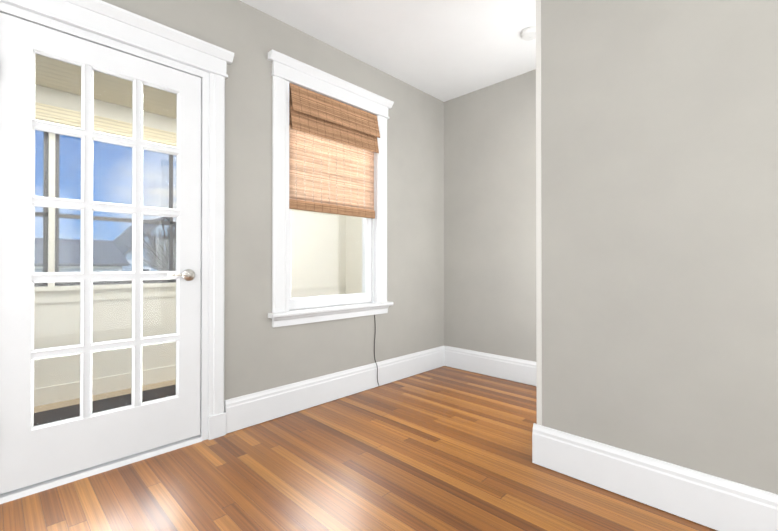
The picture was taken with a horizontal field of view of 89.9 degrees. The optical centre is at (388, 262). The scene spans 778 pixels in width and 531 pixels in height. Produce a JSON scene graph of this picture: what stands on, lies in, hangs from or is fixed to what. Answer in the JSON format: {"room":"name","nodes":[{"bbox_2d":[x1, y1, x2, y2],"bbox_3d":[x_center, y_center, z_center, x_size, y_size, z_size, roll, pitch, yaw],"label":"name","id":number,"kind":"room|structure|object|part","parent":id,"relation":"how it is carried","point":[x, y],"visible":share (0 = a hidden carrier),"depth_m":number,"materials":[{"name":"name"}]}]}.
{"room":"empty room","nodes":[
{"label":"empty room","id":0,"kind":"room"},
{"bbox_2d":[102,0,443,407],"bbox_3d":[-1.071,-0.292,2.328,0.170,2.610,5.380,0,0,44],"label":"wall","id":1,"kind":"structure","parent":0,"point":[261,353],"depth_m":2.62,"materials":[{"name":"grey paint"}]},
{"bbox_2d":[0,12,200,493],"bbox_3d":[-1.370,-0.037,1.936,0.042,2.025,0.817,0,0,44],"label":"door","id":2,"kind":"structure","parent":1,"relation":"in","point":[31,453],"depth_m":1.84,"materials":[{"name":"white wood"}]},
{"bbox_2d":[34,54,194,425],"bbox_3d":[-1.344,-0.099,1.962,0.157,1.684,0.682,0,0,44],"label":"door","id":3,"kind":"structure","parent":2,"relation":"attached to","point":[188,275],"depth_m":1.92,"materials":[{"name":"clear glass"}]},
{"bbox_3d":[-1.159,0.072,2.151,0.157,0.066,0.152,0,0,44],"label":"handle","id":4,"kind":"part","parent":3,"relation":"part of","materials":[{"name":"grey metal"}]},
{"bbox_2d":[0,0,233,503],"bbox_3d":[-1.399,-0.111,1.965,0.248,2.244,1.145,0,0,44],"label":"door frame","id":5,"kind":"structure","parent":1,"relation":"attached to","point":[107,24],"depth_m":2.21,"materials":[{"name":"white wood"}]},
{"bbox_2d":[289,131,371,309],"bbox_3d":[-0.448,-0.436,2.959,0.078,1.531,0.812,0,0,44],"label":"window","id":6,"kind":"structure","parent":1,"relation":"in","point":[318,301],"depth_m":2.95,"materials":[{"name":"clear glass"}]},
{"bbox_2d":[289,83,379,218],"bbox_3d":[-0.382,-0.779,2.897,0.084,0.842,0.806,0,0,44],"label":"roman shade","id":7,"kind":"object","parent":6,"relation":"attached to","point":[344,128],"visible":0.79,"depth_m":2.86,"materials":[{"name":"brown wicker"}]},
{"bbox_3d":[-0.403,-0.678,2.916,0.006,0.521,0.798,0,0,44],"label":"blind panel","id":8,"kind":"part","parent":7,"relation":"part of","materials":[{"name":"beige wicker"}]},
{"bbox_2d":[268,49,393,327],"bbox_3d":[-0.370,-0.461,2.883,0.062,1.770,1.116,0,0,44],"label":"window frame","id":9,"kind":"structure","parent":1,"relation":"in","point":[286,70],"depth_m":2.64,"materials":[{"name":"white wood"}]},
{"bbox_2d":[224,346,443,433],"bbox_3d":[-0.207,0.919,3.071,0.019,0.196,2.171,0,0,44],"label":"baseboard","id":10,"kind":"structure","parent":1,"relation":"attached to","point":[246,411],"depth_m":2.78,"materials":[{"name":"white wood"}]},
{"bbox_2d":[374,315,378,384],"bbox_3d":[-0.100,0.717,3.169,0.031,0.590,0.038,0,0,44],"label":"cord","id":11,"kind":"object","parent":1,"relation":"attached to","point":[374,352],"visible":0.98,"depth_m":3.16,"materials":[{"name":"grey plastic"}]},
{"bbox_2d":[0,366,717,530],"bbox_3d":[0.326,1.064,0.770,4.036,0.120,4.756,0,0,44],"label":"floor","id":12,"kind":"structure","parent":0,"point":[444,448],"depth_m":1.79,"materials":[{"name":"brown wood"}]},
{"bbox_2d":[240,0,535,101],"bbox_3d":[0.390,-1.666,0.722,4.216,0.120,5.116,0,0,44],"label":"ceiling","id":13,"kind":"structure","parent":0,"point":[444,50],"depth_m":2.74,"materials":[{"name":"white paint"}]},
{"bbox_2d":[521,26,535,40],"bbox_3d":[0.976,-1.575,2.697,0.124,0.040,0.124,0,0,44],"label":"smoke detector","id":14,"kind":"object","parent":13,"relation":"attached to","point":[528,33],"visible":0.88,"depth_m":2.67,"materials":[{"name":"white plastic"}]},
{"bbox_2d":[444,69,535,361],"bbox_3d":[2.098,-0.292,2.447,4.196,2.610,0.150,0,0,44],"label":"wall","id":15,"kind":"structure","parent":0,"point":[490,219],"depth_m":3.49,"materials":[{"name":"grey paint"}]},
{"bbox_2d":[444,346,536,385],"bbox_3d":[1.076,0.920,3.323,1.440,0.196,0.019,0,0,44],"label":"baseboard","id":16,"kind":"structure","parent":15,"relation":"attached to","point":[503,367],"depth_m":3.46,"materials":[{"name":"white wood"}]},
{"bbox_2d":[541,0,777,493],"bbox_3d":[2.146,-0.297,1.445,2.726,2.610,1.216,0,0,44],"label":"wall","id":17,"kind":"structure","parent":0,"point":[659,166],"depth_m":1.59,"materials":[{"name":"grey paint"}]},
{"bbox_2d":[536,0,541,425],"bbox_3d":[0.755,-0.392,1.960,0.026,2.414,0.014,0,0,44],"label":"trim","id":18,"kind":"structure","parent":17,"relation":"attached to","point":[538,232],"depth_m":1.95,"materials":[{"name":"paint"}]},
{"bbox_2d":[532,423,777,530],"bbox_3d":[1.636,0.908,1.073,2.545,0.196,0.020,0,0,44],"label":"baseboard","id":19,"kind":"structure","parent":17,"relation":"attached to","point":[712,502],"depth_m":1.57,"materials":[{"name":"white wood"}]},
{"label":"outside","id":20,"kind":"structure","parent":0,"visible":0},
{"bbox_3d":[-28.818,7.582,42.020,220.000,0.300,260.000,0,0,44],"label":"ground","id":21,"kind":"structure","parent":20,"visible":0},
{"bbox_2d":[34,268,117,272],"bbox_3d":[-22.257,2.985,24.440,9.000,8.700,7.400,0,0,44],"label":"house","id":22,"kind":"structure","parent":21,"relation":"on","point":[70,270],"depth_m":22.73,"materials":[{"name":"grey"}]},
{"bbox_2d":[34,266,121,271],"bbox_3d":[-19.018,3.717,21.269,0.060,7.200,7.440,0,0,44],"label":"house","id":23,"kind":"structure","parent":22,"relation":"attached to","point":[75,267],"depth_m":22.39,"materials":[{"name":"white"}]},
{"bbox_2d":[34,238,129,265],"bbox_3d":[-22.257,-0.639,24.460,9.765,1.769,8.100,0,0,44],"label":"house roof","id":24,"kind":"structure","parent":22,"relation":"on","point":[96,245],"depth_m":23.91,"materials":[{"name":"grey"}]},
{"bbox_2d":[122,219,174,271],"bbox_3d":[-22.819,1.853,36.744,11.000,11.100,6.600,0,0,44],"label":"house","id":25,"kind":"structure","parent":21,"relation":"on","point":[126,256],"depth_m":32.06,"materials":[{"name":"grey"}]},
{"bbox_2d":[127,260,154,270],"bbox_3d":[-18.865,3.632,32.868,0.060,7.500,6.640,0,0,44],"label":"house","id":26,"kind":"structure","parent":25,"relation":"attached to","point":[129,261],"depth_m":31.80,"materials":[{"name":"white"}]},
{"bbox_2d":[113,217,175,255],"bbox_3d":[-22.819,-1.829,36.765,11.700,3.981,7.309,0,0,44],"label":"house roof","id":27,"kind":"structure","parent":25,"relation":"on","point":[125,235],"depth_m":33.84,"materials":[{"name":"grey"}]},
{"bbox_2d":[126,220,175,270],"bbox_3d":[-7.880,2.670,16.734,7.554,9.260,6.284,0,0,44],"label":"bare tree","id":28,"kind":"object","parent":21,"relation":"on","point":[159,257],"depth_m":14.17,"materials":[{"name":"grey plant"}]},
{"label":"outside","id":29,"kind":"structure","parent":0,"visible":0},
{"bbox_2d":[34,380,175,412],"bbox_3d":[-1.813,1.267,3.045,1.904,0.200,5.380,0,0,44],"label":"floor","id":30,"kind":"structure","parent":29,"point":[94,398],"depth_m":3.39,"materials":[{"name":"paint"}]},
{"bbox_2d":[34,385,175,425],"bbox_3d":[-2.207,1.161,3.060,0.620,0.012,1.150,0,0,44],"label":"doormat","id":31,"kind":"object","parent":30,"relation":"on","point":[166,391],"depth_m":3.14,"materials":[{"name":"grey"}]},
{"bbox_2d":[34,85,345,406],"bbox_3d":[-2.445,-0.135,3.670,0.175,2.610,5.380,0,0,44],"label":"wall","id":32,"kind":"structure","parent":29,"point":[112,356],"depth_m":3.56,"materials":[{"name":"beige paint"}]},
{"bbox_2d":[34,130,48,286],"bbox_3d":[-3.427,-0.493,2.675,0.025,1.385,1.640,0,0,44],"label":"wall window","id":33,"kind":"structure","parent":32,"relation":"in","point":[45,168],"depth_m":3.24,"materials":[{"name":"clear glass"}]},
{"bbox_2d":[35,102,175,146],"bbox_3d":[-2.711,-1.198,3.258,0.080,0.169,3.510,0,0,44],"label":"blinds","id":34,"kind":"object","parent":32,"relation":"attached to","point":[56,115],"depth_m":3.43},
{"bbox_2d":[55,134,175,285],"bbox_3d":[-2.200,-0.486,3.930,0.025,1.385,1.790,0,0,44],"label":"wall window","id":35,"kind":"structure","parent":32,"relation":"in","point":[69,216],"depth_m":3.58,"materials":[{"name":"clear glass"}]},
{"bbox_2d":[35,54,357,158],"bbox_3d":[-1.920,-1.518,3.165,2.204,0.150,5.380,0,0,44],"label":"ceiling","id":36,"kind":"structure","parent":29,"point":[74,77],"depth_m":3.20,"materials":[{"name":"beige paint"}]},
{"bbox_2d":[346,168,361,293],"bbox_3d":[0.083,-0.128,4.877,1.744,2.610,0.120,0,0,44],"label":"wall","id":37,"kind":"structure","parent":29,"point":[357,230],"depth_m":5.35,"materials":[{"name":"beige paint"}]}
]}

